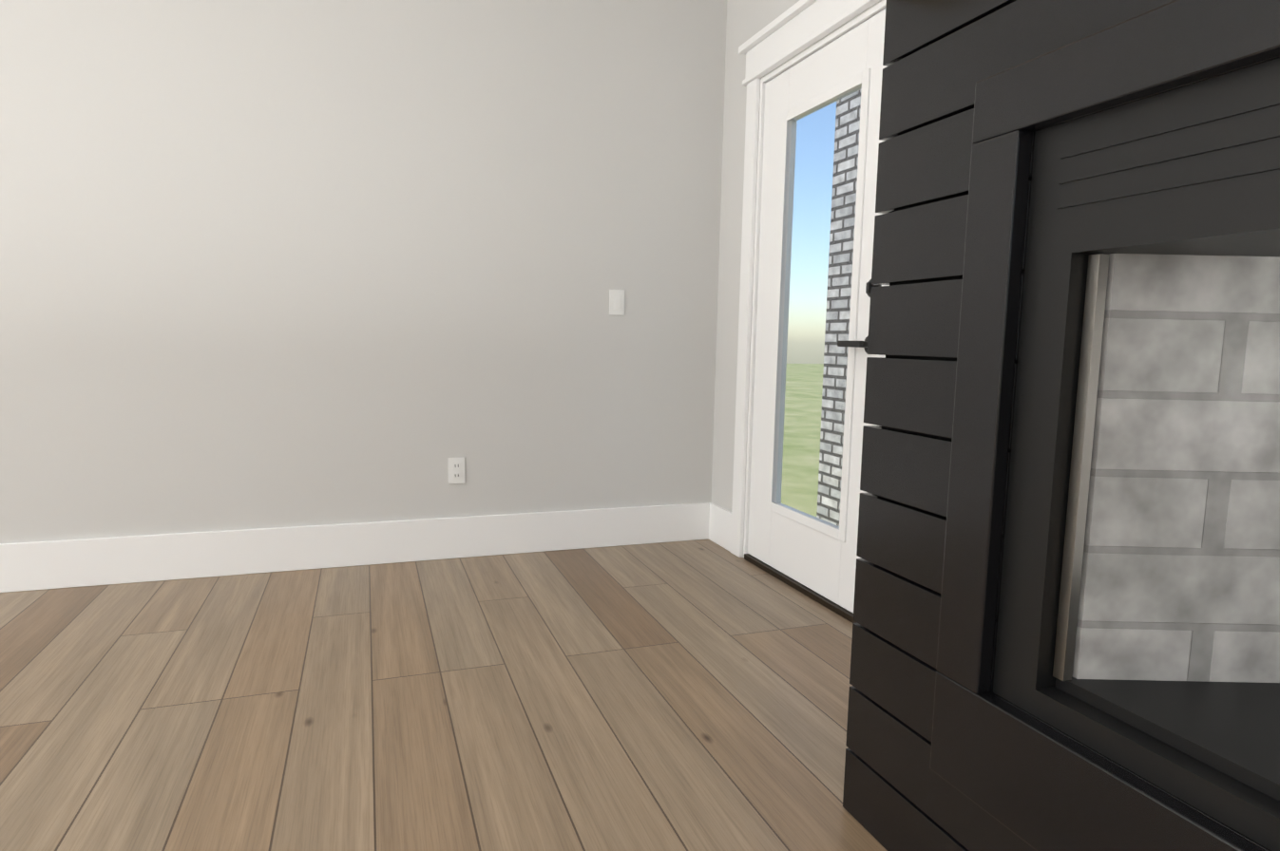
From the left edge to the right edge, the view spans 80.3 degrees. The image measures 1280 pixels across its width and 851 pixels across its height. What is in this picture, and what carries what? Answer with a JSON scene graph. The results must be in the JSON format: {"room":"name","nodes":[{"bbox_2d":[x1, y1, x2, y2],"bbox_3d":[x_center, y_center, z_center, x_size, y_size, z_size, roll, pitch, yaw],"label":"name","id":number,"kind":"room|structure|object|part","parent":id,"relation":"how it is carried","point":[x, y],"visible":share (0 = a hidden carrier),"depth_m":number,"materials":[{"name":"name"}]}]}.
{"room":"living room","nodes":[
{"label":"living room","id":0,"kind":"room"},
{"bbox_2d":[0,0,726,543],"bbox_3d":[-4.858,-0.769,1.854,11.406,2.879,0.160,-1,7,-20],"label":"wall","id":1,"kind":"structure","parent":0,"point":[287,262],"depth_m":3.11,"materials":[{"name":"grey paint"}]},
{"bbox_2d":[0,502,718,592],"bbox_3d":[-4.855,0.579,1.921,11.086,0.185,0.019,-1,7,-20],"label":"baseboard","id":2,"kind":"structure","parent":1,"relation":"attached to","point":[51,564],"depth_m":3.20,"materials":[{"name":"white wood"}]},
{"bbox_2d":[448,457,464,483],"bbox_3d":[-0.809,0.199,3.349,0.072,0.115,0.009,-1,7,-20],"label":"electrical outlet","id":3,"kind":"object","parent":1,"relation":"attached to","point":[456,470],"visible":1,"depth_m":3.35,"materials":[{"name":"white plastic"}]},
{"bbox_2d":[609,289,624,315],"bbox_3d":[-0.107,-0.570,3.511,0.072,0.115,0.010,-1,7,-20],"label":"light switch","id":4,"kind":"object","parent":1,"relation":"attached to","point":[616,302],"visible":1,"depth_m":3.51,"materials":[{"name":"white plastic"}]},
{"bbox_2d":[0,538,887,850],"bbox_3d":[-3.788,1.086,-1.012,11.406,0.120,6.656,-1,7,-20],"label":"floor","id":5,"kind":"structure","parent":0,"point":[680,697],"depth_m":2.01,"materials":[{"name":"brown wood"}]},
{"bbox_2d":[842,0,1279,850],"bbox_3d":[1.056,-1.292,0.541,0.828,4.458,2.015,-1,7,-20],"label":"fireplace","id":6,"kind":"object","parent":5,"relation":"on","point":[1065,631],"visible":1,"depth_m":1.12,"materials":[{"name":"black wood"}]},
{"bbox_2d":[710,0,883,557],"bbox_3d":[1.551,-1.395,0.627,0.160,4.664,6.656,-1,7,-20],"label":"wall","id":7,"kind":"structure","parent":0,"point":[747,20],"depth_m":3.54,"materials":[{"name":"grey paint"}]},
{"bbox_2d":[744,554,857,623],"bbox_3d":[0.702,0.647,3.084,0.165,0.022,0.884,-1,7,-20],"label":"back door threshold sill","id":8,"kind":"structure","parent":7,"relation":"attached to","point":[837,609],"depth_m":3.01,"materials":[{"name":"brown metal"}]},
{"bbox_2d":[730,0,889,557],"bbox_3d":[0.704,-0.471,2.950,0.210,2.272,1.168,-1,7,-20],"label":"door frame","id":9,"kind":"structure","parent":7,"relation":"attached to","point":[796,28],"depth_m":3.30,"materials":[{"name":"white wood"}]},
{"bbox_2d":[747,8,886,613],"bbox_3d":[0.654,-0.389,2.942,0.106,2.059,0.878,-1,7,-20],"label":"back door","id":10,"kind":"structure","parent":7,"relation":"in","point":[817,555],"depth_m":2.97,"materials":[{"name":"white wood"}]},
{"bbox_3d":[0.688,-0.425,2.934,0.006,1.577,0.502,-1,7,-20],"label":"glass panel","id":11,"kind":"part","parent":10,"relation":"part of","materials":[{"name":"clear glass"}]},
{"bbox_3d":[0.752,-0.374,2.606,0.062,0.254,0.147,-1,7,-20],"label":"handle","id":12,"kind":"part","parent":10,"relation":"part of","materials":[{"name":"black plastic"}]},
{"label":"outside","id":13,"kind":"structure","parent":0,"visible":0},
{"bbox_2d":[781,363,823,516],"bbox_3d":[14.373,1.333,3.649,120.000,0.200,90.000,-1,7,-20],"label":"ground","id":14,"kind":"structure","parent":13,"point":[803,452],"depth_m":10.93,"materials":[{"name":"green plant"}]},
{"bbox_2d":[816,89,861,526],"bbox_3d":[2.061,-0.649,3.545,0.250,3.250,3.800,-1,7,-20],"label":"brick wall","id":15,"kind":"structure","parent":14,"relation":"on","point":[838,244],"depth_m":5.15,"materials":[{"name":"white brick"}]}
]}

